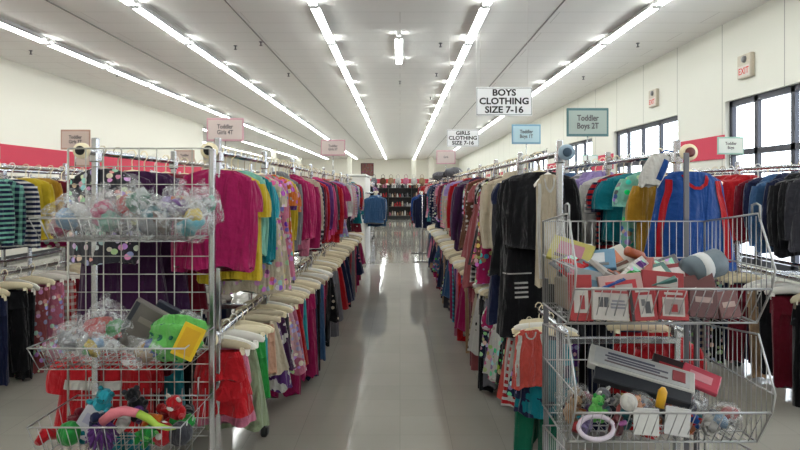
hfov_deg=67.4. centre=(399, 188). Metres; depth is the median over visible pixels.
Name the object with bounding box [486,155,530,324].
dress
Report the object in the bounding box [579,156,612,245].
shirt
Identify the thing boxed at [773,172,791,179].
clothes hanger
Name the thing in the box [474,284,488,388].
trousers
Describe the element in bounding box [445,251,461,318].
trousers
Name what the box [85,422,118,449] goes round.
pompom
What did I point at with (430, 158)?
column
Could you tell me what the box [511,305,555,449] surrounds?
trousers
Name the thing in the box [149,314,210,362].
plush toy
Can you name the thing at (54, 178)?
clothes rack
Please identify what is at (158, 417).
toy
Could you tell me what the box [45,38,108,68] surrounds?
ceiling light
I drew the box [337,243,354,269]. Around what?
trousers
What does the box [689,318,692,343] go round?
trousers
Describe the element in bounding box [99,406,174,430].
snake
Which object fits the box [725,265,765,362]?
trousers
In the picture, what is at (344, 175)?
shirt
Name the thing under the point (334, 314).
skirt
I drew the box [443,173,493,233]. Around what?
clothes rack
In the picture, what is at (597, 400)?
plush toy
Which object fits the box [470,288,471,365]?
trousers
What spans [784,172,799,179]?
clothes hanger
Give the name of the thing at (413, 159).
column
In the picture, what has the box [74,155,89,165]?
sign holder
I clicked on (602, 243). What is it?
t-shirt
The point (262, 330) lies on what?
shorts
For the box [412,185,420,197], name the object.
shelving unit
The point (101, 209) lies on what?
toys
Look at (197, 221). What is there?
toys
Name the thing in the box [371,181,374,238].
clothes rack
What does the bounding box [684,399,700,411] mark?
toys
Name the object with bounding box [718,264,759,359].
trousers
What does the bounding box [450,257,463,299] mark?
trousers
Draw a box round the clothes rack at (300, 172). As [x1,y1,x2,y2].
[300,172,350,261]
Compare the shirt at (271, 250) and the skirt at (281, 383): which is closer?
the shirt at (271, 250)
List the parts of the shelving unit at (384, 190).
panel, post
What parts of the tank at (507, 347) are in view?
trim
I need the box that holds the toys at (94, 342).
[81,338,104,357]
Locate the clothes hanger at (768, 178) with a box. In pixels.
[759,173,777,182]
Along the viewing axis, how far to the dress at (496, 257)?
3.40 m
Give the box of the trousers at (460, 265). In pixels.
[457,263,464,335]
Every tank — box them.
[496,338,510,399]
[501,338,514,407]
[511,317,541,390]
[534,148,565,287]
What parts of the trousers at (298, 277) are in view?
trouser leg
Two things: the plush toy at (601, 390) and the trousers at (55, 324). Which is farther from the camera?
the trousers at (55, 324)
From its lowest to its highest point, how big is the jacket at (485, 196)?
0.590 m
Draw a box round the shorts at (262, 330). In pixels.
[229,309,270,398]
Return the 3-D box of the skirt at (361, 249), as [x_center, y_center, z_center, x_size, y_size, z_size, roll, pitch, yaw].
[-0.822,0.934,10.001,0.509,0.650,0.201,0,0,6]
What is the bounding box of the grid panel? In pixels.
[67,148,215,449]
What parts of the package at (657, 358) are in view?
printed panel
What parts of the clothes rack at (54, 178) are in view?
rail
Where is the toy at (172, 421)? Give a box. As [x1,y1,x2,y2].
[169,413,195,426]
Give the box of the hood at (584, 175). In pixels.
[579,171,594,177]
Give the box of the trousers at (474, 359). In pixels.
[471,289,477,370]
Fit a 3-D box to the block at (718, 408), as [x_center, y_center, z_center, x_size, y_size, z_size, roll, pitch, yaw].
[1.241,0.880,2.330,0.052,0.081,0.065,0,0,4]
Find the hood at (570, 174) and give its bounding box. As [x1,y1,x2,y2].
[564,172,576,176]
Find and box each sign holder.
[61,130,90,170]
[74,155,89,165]
[175,150,194,161]
[207,118,243,167]
[321,140,344,174]
[436,150,454,163]
[512,124,540,171]
[566,108,608,164]
[582,155,597,163]
[717,137,743,167]
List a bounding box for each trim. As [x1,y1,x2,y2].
[0,144,202,173]
[45,0,320,146]
[224,0,363,149]
[327,179,450,182]
[427,0,564,157]
[465,135,724,178]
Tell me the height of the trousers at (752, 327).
0.870 m
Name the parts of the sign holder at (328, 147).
sign frame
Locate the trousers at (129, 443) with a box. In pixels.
[104,433,150,449]
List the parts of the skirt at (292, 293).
panel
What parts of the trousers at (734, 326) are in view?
trouser leg, trouser leg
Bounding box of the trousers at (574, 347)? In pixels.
[571,344,579,382]
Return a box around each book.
[115,297,170,349]
[156,299,190,315]
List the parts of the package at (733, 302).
printed panel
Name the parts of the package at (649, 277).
printed panel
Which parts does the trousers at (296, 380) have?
trouser leg, trouser leg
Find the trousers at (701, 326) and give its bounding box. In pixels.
[693,318,707,352]
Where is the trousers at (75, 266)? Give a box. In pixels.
[69,263,80,269]
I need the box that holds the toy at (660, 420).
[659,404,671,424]
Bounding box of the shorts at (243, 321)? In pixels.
[222,305,273,364]
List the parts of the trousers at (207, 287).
trouser leg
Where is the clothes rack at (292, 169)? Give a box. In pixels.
[222,159,322,299]
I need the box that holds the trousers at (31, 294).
[2,266,39,380]
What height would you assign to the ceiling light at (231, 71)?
0.128 m
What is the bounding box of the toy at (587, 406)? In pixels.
[584,404,590,411]
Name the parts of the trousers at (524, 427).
trouser leg, trouser leg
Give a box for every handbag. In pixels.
[371,175,376,184]
[380,175,385,184]
[388,175,393,184]
[395,175,400,184]
[403,175,408,184]
[411,175,416,184]
[419,175,424,184]
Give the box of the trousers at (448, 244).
[440,244,453,303]
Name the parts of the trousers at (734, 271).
trouser leg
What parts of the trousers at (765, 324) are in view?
trouser leg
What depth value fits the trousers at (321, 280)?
4.95 m
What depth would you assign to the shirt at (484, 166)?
5.18 m
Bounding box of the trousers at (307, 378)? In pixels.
[295,266,320,380]
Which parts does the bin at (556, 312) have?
panel, handle, panel, panel, panel, handle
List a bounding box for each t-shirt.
[40,166,69,247]
[46,351,151,431]
[127,361,172,444]
[140,359,163,425]
[196,146,262,273]
[197,147,271,284]
[248,152,279,264]
[267,157,297,257]
[268,157,296,209]
[273,158,301,211]
[321,170,350,218]
[443,171,466,195]
[481,307,492,344]
[482,327,494,382]
[584,155,618,249]
[586,155,627,249]
[591,153,634,245]
[592,152,643,242]
[612,150,653,248]
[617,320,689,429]
[625,148,665,251]
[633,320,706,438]
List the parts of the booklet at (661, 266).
printed panel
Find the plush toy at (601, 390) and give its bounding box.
[591,386,614,414]
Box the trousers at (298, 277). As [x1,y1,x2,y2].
[296,264,320,375]
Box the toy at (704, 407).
[699,401,708,411]
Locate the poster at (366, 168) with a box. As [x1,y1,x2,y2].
[361,163,373,175]
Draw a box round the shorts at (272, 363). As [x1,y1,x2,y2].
[222,302,280,374]
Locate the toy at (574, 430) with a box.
[572,417,581,432]
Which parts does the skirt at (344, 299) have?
panel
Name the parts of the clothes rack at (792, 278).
rail, rail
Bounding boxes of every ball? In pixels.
[56,421,80,446]
[151,421,171,446]
[169,421,192,445]
[619,393,637,410]
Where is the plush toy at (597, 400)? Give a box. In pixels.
[588,393,607,422]
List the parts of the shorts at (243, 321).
trouser leg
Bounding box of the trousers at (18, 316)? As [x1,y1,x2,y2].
[0,269,32,373]
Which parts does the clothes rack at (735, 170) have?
rail, rail, rail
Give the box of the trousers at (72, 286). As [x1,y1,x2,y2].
[46,259,79,362]
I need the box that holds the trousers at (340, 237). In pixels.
[327,237,353,246]
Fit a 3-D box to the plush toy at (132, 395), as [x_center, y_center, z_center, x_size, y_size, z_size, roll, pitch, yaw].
[-1.024,0.823,2.319,0.096,0.141,0.074,0,0,-27]
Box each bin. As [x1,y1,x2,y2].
[542,202,776,323]
[542,323,776,442]
[542,425,751,449]
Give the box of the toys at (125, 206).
[111,190,151,221]
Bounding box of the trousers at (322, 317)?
[297,261,327,360]
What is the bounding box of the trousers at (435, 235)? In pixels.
[433,232,446,280]
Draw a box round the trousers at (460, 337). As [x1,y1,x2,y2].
[453,262,465,340]
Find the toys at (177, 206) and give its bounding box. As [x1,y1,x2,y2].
[160,195,193,221]
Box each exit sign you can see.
[649,88,658,107]
[737,52,754,79]
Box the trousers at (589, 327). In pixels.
[586,320,607,429]
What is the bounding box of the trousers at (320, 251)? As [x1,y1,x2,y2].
[302,251,337,337]
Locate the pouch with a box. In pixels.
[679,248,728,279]
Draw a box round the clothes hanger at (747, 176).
[732,174,759,179]
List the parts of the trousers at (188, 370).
trouser leg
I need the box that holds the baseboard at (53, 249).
[0,248,59,260]
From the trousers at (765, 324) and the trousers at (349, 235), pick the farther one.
the trousers at (349, 235)
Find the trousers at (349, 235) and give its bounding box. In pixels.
[349,235,359,285]
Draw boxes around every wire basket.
[26,309,213,369]
[26,377,209,449]
[28,196,213,241]
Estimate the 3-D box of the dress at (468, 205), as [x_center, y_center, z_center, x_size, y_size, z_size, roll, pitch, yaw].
[0.753,0.153,4.977,0.554,0.715,0.239,-1,0,1]
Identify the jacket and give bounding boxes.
[269,159,302,250]
[289,162,321,247]
[302,165,326,251]
[312,168,335,239]
[321,169,343,242]
[362,191,385,222]
[368,194,386,226]
[411,191,424,220]
[413,191,432,227]
[424,181,437,210]
[429,177,447,222]
[437,178,457,224]
[442,172,464,230]
[446,169,472,236]
[450,167,485,250]
[479,158,526,248]
[564,163,576,176]
[573,161,591,178]
[575,159,598,183]
[577,158,613,188]
[713,166,744,243]
[716,166,747,241]
[722,165,743,183]
[723,164,759,241]
[748,162,781,253]
[761,161,791,246]
[766,161,799,258]
[777,174,799,239]
[784,179,799,251]
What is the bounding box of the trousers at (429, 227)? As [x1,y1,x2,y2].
[427,227,432,263]
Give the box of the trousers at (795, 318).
[790,293,799,406]
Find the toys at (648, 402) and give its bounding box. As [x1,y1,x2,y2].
[630,398,653,411]
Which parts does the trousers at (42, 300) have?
trouser leg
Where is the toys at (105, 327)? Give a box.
[83,316,123,340]
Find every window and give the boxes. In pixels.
[528,150,546,170]
[563,138,591,173]
[617,116,677,172]
[729,83,799,270]
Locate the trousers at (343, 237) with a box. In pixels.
[343,237,358,291]
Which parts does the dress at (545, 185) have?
trim, trim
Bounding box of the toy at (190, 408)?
[184,403,194,413]
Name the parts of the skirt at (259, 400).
panel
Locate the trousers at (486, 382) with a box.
[480,289,498,389]
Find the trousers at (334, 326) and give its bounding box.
[316,250,340,336]
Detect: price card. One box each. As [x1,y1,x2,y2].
[633,407,658,435]
[664,405,690,437]
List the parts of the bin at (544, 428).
panel, panel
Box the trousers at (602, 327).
[596,320,619,418]
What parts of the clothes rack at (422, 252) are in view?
rail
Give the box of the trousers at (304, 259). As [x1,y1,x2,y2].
[296,259,324,274]
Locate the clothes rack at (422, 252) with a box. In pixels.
[411,192,427,261]
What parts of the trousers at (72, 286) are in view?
trouser leg, trouser leg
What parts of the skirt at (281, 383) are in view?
panel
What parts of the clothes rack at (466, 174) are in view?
rail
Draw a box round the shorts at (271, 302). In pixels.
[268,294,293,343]
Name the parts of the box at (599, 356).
printed panel, printed panel, printed panel, printed panel, printed panel, printed panel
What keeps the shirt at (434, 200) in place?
hanging from the clothes rack at (492, 174)
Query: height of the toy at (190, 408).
0.064 m
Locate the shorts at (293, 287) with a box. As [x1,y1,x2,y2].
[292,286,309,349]
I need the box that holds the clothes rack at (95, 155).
[73,138,290,449]
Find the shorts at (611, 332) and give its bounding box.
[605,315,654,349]
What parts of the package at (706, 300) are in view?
printed panel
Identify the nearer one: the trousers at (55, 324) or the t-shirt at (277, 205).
the t-shirt at (277, 205)
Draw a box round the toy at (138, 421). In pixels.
[134,406,143,423]
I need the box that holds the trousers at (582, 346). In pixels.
[579,321,587,403]
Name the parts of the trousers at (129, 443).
trouser leg, trouser leg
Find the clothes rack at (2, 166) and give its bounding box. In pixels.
[0,165,57,277]
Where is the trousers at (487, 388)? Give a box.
[478,287,494,392]
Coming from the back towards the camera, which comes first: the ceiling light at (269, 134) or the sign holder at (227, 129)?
the ceiling light at (269, 134)
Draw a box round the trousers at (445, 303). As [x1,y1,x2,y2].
[442,246,453,307]
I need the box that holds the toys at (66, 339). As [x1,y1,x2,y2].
[57,330,90,355]
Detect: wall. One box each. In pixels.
[0,57,202,256]
[203,159,458,184]
[459,0,799,284]
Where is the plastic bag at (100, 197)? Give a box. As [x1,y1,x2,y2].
[86,195,102,207]
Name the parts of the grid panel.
post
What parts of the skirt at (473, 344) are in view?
panel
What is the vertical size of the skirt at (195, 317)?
0.606 m
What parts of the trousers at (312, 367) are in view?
trouser leg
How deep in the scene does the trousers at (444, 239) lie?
8.69 m
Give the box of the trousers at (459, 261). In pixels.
[453,259,464,335]
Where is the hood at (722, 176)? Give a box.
[716,175,729,178]
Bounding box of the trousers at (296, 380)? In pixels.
[270,289,308,397]
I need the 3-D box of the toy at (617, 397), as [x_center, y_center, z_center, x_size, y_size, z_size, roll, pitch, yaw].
[0.893,0.868,2.478,0.043,0.051,0.051,0,0,32]
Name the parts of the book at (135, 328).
printed panel, printed panel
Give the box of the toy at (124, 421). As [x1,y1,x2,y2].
[115,416,130,433]
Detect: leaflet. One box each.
[549,254,589,276]
[561,261,573,274]
[603,271,625,286]
[620,262,641,273]
[627,256,648,267]
[657,254,678,264]
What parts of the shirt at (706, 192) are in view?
trim, trim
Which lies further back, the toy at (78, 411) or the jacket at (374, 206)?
the jacket at (374, 206)
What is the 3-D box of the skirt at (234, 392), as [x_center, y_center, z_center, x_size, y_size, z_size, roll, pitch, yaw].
[-0.814,0.823,2.744,0.302,0.417,0.163,-1,0,4]
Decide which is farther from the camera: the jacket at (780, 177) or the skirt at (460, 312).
the skirt at (460, 312)
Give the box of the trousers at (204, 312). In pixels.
[195,309,208,420]
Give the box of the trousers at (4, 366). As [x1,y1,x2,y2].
[0,288,9,385]
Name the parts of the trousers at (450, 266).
trouser leg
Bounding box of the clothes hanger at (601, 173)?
[587,170,613,178]
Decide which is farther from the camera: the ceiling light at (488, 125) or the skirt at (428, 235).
the ceiling light at (488, 125)
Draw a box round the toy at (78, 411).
[67,407,83,421]
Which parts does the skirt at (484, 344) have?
panel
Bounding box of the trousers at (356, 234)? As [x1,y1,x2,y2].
[349,232,362,279]
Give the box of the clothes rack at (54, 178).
[6,173,73,275]
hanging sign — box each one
[447,130,478,146]
[476,0,531,115]
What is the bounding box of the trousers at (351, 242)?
[342,240,357,296]
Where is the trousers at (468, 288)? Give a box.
[468,288,469,328]
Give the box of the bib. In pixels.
[638,150,673,187]
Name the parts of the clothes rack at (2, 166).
rail, rail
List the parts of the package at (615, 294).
printed panel, printed panel, printed panel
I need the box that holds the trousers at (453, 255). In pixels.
[448,252,461,321]
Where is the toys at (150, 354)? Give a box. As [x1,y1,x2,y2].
[134,338,157,362]
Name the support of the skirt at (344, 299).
hanging from the clothes rack at (324, 175)
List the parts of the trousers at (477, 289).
trouser leg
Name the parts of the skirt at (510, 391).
panel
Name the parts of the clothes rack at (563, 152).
rail, rail, rail, rail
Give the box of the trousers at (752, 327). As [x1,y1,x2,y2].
[743,274,782,378]
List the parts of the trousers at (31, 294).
trouser leg, trouser leg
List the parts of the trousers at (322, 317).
trouser leg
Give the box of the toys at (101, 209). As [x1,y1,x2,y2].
[90,199,120,231]
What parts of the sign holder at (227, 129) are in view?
sign frame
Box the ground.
[742,242,790,261]
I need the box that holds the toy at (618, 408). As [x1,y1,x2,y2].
[612,403,621,419]
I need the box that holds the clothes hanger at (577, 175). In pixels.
[573,171,587,178]
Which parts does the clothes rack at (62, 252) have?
rail, rail, rail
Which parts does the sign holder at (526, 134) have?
sign frame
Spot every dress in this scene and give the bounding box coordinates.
[76,147,168,353]
[124,150,191,316]
[151,153,188,293]
[161,155,207,312]
[222,153,291,294]
[257,155,295,280]
[325,170,348,236]
[330,173,350,231]
[344,177,361,223]
[345,175,361,231]
[433,178,454,220]
[435,222,443,228]
[458,165,491,249]
[461,164,492,257]
[462,164,493,287]
[468,161,505,267]
[470,160,508,266]
[470,162,502,281]
[470,163,499,271]
[475,159,512,283]
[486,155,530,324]
[489,154,535,275]
[496,152,584,337]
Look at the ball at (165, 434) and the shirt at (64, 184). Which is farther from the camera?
the shirt at (64, 184)
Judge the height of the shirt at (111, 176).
0.546 m
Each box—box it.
[555,276,568,310]
[587,344,694,397]
[593,366,691,408]
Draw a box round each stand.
[342,174,375,265]
[543,278,699,449]
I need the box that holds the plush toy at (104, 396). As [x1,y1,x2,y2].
[86,385,114,412]
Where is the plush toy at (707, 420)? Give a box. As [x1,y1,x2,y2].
[701,414,720,435]
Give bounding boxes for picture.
[557,255,579,268]
[626,266,640,273]
[636,259,646,267]
[661,258,674,264]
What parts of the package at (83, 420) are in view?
printed panel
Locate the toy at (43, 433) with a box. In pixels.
[34,429,57,445]
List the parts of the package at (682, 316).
printed panel, printed panel, printed panel, printed panel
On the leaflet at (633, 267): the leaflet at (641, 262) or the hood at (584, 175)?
the leaflet at (641, 262)
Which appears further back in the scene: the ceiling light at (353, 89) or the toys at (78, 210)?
the ceiling light at (353, 89)
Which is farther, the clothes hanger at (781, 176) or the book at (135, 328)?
the clothes hanger at (781, 176)
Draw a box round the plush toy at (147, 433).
[133,425,158,448]
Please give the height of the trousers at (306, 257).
1.040 m
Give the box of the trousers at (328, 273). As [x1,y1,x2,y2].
[301,255,332,319]
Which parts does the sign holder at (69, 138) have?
sign frame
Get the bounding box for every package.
[76,404,115,440]
[568,275,593,320]
[577,267,602,286]
[591,287,628,321]
[596,272,642,287]
[627,287,657,321]
[641,269,683,304]
[652,353,695,390]
[656,290,688,320]
[682,362,721,396]
[684,273,716,290]
[687,290,717,318]
[718,290,740,318]
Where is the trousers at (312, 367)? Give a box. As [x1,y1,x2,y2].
[294,269,319,378]
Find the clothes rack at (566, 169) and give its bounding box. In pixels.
[469,160,569,176]
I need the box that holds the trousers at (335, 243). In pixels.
[335,243,351,306]
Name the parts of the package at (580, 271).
printed panel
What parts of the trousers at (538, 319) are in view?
trouser leg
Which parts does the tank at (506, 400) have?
trim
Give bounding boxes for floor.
[0,219,799,449]
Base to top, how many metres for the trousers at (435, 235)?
0.903 m
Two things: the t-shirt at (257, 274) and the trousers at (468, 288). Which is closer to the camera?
the t-shirt at (257, 274)
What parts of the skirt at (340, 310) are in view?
panel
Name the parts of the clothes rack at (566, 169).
rail, rail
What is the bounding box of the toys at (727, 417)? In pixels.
[712,406,738,428]
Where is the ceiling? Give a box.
[0,0,769,158]
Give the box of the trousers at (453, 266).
[453,266,454,322]
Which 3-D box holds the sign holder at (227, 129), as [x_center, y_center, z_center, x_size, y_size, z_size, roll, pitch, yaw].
[-1.310,-0.347,4.500,0.280,0.370,0.050,0,0,0]
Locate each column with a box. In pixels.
[271,148,276,170]
[297,156,301,174]
[347,156,351,173]
[412,156,415,177]
[429,157,432,179]
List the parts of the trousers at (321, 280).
trouser leg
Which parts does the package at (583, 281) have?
printed panel, printed panel, printed panel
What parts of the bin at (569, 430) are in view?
panel, panel, panel, panel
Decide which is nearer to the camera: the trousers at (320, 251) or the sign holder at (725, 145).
the trousers at (320, 251)
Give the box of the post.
[683,153,688,449]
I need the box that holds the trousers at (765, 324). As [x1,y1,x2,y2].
[752,270,799,374]
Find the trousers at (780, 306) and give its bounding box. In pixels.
[764,273,799,388]
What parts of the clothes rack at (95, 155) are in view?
rail, rail, rail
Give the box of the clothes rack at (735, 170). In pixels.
[666,162,799,366]
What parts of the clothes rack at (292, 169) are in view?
rail, rail, rail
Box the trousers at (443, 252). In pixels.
[443,252,449,310]
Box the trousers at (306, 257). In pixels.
[302,257,329,359]
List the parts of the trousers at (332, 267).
trouser leg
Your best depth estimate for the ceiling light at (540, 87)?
15.72 m
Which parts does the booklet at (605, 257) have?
printed panel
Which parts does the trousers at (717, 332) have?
trouser leg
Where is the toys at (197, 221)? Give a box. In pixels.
[176,208,204,236]
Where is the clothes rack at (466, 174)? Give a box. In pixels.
[453,168,504,178]
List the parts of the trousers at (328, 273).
trouser leg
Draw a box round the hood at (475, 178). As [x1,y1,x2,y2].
[468,177,485,182]
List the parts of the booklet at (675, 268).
printed panel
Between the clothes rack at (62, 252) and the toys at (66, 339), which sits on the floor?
the clothes rack at (62, 252)
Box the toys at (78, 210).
[49,203,88,235]
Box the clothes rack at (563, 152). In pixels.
[497,140,697,449]
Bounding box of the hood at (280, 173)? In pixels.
[269,171,289,177]
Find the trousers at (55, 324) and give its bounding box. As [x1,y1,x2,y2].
[30,261,66,365]
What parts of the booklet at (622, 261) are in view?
printed panel, printed panel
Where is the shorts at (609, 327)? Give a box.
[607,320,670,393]
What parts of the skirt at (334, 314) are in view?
panel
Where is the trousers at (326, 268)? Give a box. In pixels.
[295,255,332,342]
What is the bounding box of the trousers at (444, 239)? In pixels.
[437,238,450,289]
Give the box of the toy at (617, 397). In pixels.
[611,393,620,405]
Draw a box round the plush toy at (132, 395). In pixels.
[121,385,148,421]
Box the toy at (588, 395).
[584,391,592,400]
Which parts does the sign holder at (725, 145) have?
sign frame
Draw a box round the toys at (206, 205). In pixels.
[191,195,215,215]
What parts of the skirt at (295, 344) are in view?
panel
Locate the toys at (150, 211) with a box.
[137,205,170,234]
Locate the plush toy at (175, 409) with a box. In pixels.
[160,393,185,421]
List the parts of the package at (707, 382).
printed panel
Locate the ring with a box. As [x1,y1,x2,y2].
[576,414,626,441]
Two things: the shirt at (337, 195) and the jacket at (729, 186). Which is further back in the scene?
the shirt at (337, 195)
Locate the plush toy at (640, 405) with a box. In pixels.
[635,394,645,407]
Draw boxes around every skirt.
[191,324,253,418]
[195,317,199,366]
[196,319,255,427]
[203,313,269,431]
[207,295,208,323]
[231,298,288,376]
[234,295,295,370]
[236,294,292,392]
[243,294,301,359]
[255,290,308,364]
[268,293,306,375]
[296,252,339,322]
[312,242,349,304]
[325,244,348,309]
[325,246,343,321]
[327,244,352,302]
[329,242,348,267]
[334,245,354,300]
[346,236,363,274]
[350,232,365,264]
[426,235,428,255]
[427,228,438,257]
[428,229,441,266]
[430,230,446,262]
[432,231,450,271]
[437,240,452,287]
[440,247,453,294]
[442,248,454,297]
[454,266,464,331]
[467,283,487,355]
[468,293,476,341]
[479,291,489,357]
[482,324,496,373]
[489,333,501,383]
[496,337,506,383]
[506,311,577,397]
[513,312,580,419]
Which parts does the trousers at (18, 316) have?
trouser leg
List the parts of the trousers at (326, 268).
trouser leg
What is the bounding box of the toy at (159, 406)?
[156,403,168,420]
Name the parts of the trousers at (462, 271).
trouser leg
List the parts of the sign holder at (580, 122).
stem, sign frame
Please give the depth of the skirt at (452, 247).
7.35 m
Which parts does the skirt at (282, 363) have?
panel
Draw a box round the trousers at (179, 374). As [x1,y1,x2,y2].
[164,362,184,405]
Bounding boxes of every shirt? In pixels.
[0,163,25,245]
[0,163,40,249]
[0,180,14,245]
[16,164,55,239]
[36,165,63,236]
[46,165,69,239]
[69,146,137,265]
[140,151,173,185]
[171,146,257,271]
[180,158,188,175]
[234,150,268,256]
[242,151,276,262]
[269,158,297,253]
[280,160,310,240]
[283,161,309,255]
[286,162,316,238]
[294,163,323,228]
[294,164,323,251]
[300,165,324,239]
[306,166,327,241]
[307,166,329,243]
[312,167,333,229]
[315,168,337,231]
[317,169,339,229]
[330,172,347,212]
[333,175,352,216]
[336,173,354,218]
[339,175,356,216]
[343,175,358,213]
[344,176,359,204]
[348,180,362,210]
[433,183,443,209]
[440,173,457,221]
[444,171,465,221]
[462,166,485,221]
[463,166,488,214]
[478,159,515,244]
[490,157,522,248]
[491,155,526,243]
[501,152,582,249]
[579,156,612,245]
[644,161,736,271]
[733,164,760,240]
[743,163,770,229]
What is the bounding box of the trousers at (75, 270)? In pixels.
[53,267,79,309]
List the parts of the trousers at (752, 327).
trouser leg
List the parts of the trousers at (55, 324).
trouser leg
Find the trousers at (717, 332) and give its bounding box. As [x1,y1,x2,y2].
[709,271,743,362]
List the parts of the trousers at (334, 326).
trouser leg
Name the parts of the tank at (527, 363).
trim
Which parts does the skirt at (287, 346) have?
panel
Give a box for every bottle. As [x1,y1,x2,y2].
[624,246,648,259]
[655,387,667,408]
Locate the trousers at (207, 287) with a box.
[206,286,231,317]
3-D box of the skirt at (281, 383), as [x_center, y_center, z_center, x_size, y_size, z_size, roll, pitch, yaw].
[-0.804,0.896,3.505,0.347,0.564,0.136,0,0,0]
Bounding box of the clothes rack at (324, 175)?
[272,168,340,256]
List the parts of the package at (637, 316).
printed panel, printed panel, printed panel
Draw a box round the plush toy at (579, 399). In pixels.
[563,394,582,423]
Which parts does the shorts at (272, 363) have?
trouser leg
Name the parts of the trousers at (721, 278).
trouser leg, trouser leg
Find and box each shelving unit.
[374,185,387,218]
[388,185,411,218]
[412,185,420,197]
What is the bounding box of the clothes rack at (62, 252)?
[0,163,115,281]
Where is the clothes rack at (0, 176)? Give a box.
[0,176,23,177]
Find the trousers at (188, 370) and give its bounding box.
[184,312,200,403]
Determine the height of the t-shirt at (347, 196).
0.552 m
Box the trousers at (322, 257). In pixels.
[301,247,341,262]
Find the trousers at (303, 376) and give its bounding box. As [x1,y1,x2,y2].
[291,283,313,380]
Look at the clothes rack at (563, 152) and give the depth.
2.81 m
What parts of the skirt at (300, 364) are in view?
panel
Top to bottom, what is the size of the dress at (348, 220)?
0.721 m
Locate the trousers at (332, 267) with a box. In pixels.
[312,253,335,346]
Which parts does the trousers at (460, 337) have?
trouser leg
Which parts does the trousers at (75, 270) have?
trouser leg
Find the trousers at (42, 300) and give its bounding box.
[12,264,55,375]
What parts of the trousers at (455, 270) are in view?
trouser leg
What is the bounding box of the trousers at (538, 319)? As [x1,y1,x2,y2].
[519,302,565,443]
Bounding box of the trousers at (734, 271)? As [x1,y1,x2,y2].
[704,271,734,348]
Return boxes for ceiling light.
[0,17,48,43]
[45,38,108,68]
[105,64,150,85]
[120,0,135,5]
[130,0,190,43]
[148,82,182,99]
[182,96,207,109]
[186,38,225,68]
[207,106,226,117]
[222,64,251,85]
[244,122,255,129]
[248,82,270,99]
[256,127,266,133]
[265,132,276,137]
[269,96,284,109]
[284,106,296,117]
[295,115,305,123]
[304,122,313,129]
[306,0,317,5]
[310,1,334,43]
[329,40,345,68]
[341,66,353,85]
[349,84,359,99]
[356,97,363,109]
[361,108,367,117]
[395,32,402,64]
[432,108,438,117]
[436,97,443,109]
[440,84,450,99]
[446,66,458,85]
[454,40,470,68]
[465,1,489,43]
[482,0,493,5]
[483,122,492,129]
[490,116,500,123]
[532,82,546,96]
[543,64,571,85]
[568,38,606,68]
[602,0,659,43]
[655,0,669,5]
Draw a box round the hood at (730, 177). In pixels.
[724,174,743,179]
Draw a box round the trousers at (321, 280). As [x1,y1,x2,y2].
[295,262,324,370]
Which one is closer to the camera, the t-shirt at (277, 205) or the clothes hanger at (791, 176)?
the t-shirt at (277, 205)
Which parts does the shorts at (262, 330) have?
trouser leg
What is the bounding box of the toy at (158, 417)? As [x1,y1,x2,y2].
[139,413,163,440]
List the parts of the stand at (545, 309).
post, post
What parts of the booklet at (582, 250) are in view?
printed panel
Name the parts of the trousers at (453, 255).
trouser leg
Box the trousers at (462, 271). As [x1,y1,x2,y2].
[459,270,469,353]
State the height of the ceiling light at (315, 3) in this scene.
0.128 m
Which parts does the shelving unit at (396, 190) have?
kick plate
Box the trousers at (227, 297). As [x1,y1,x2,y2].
[205,284,232,318]
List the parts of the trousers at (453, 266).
trouser leg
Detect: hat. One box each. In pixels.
[430,172,442,179]
[440,167,462,176]
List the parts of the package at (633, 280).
printed panel, printed panel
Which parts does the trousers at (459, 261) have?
trouser leg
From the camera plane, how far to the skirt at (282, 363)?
3.42 m
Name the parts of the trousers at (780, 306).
trouser leg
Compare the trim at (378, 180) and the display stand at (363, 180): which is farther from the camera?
the trim at (378, 180)
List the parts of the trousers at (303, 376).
trouser leg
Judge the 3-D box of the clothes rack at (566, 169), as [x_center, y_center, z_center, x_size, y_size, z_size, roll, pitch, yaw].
[1.025,0.634,5.510,0.600,1.729,1.840,0,0,0]
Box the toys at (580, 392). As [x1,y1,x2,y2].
[565,386,585,402]
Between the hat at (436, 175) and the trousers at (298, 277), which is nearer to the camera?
the trousers at (298, 277)
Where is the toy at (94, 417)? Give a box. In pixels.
[89,412,114,426]
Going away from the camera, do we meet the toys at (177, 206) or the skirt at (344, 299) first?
the toys at (177, 206)
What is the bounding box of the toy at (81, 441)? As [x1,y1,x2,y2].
[79,431,84,443]
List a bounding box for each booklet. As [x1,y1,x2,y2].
[546,235,595,260]
[583,266,598,271]
[588,248,616,270]
[589,259,619,275]
[609,244,634,270]
[619,257,653,272]
[652,262,676,285]
[666,263,689,275]
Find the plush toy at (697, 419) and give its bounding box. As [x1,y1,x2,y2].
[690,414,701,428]
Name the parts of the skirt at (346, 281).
panel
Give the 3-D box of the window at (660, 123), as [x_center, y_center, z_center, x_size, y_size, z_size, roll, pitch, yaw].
[5.400,-0.135,13.165,0.060,2.570,3.430,0,0,0]
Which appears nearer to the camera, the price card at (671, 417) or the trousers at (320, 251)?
the price card at (671, 417)
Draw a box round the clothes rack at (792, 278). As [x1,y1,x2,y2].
[745,164,799,281]
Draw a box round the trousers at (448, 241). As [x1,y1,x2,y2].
[439,241,453,297]
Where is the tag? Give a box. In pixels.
[175,326,200,356]
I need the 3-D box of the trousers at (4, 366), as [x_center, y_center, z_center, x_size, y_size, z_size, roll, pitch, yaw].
[-2.998,1.022,4.372,0.375,0.826,0.117,0,0,13]

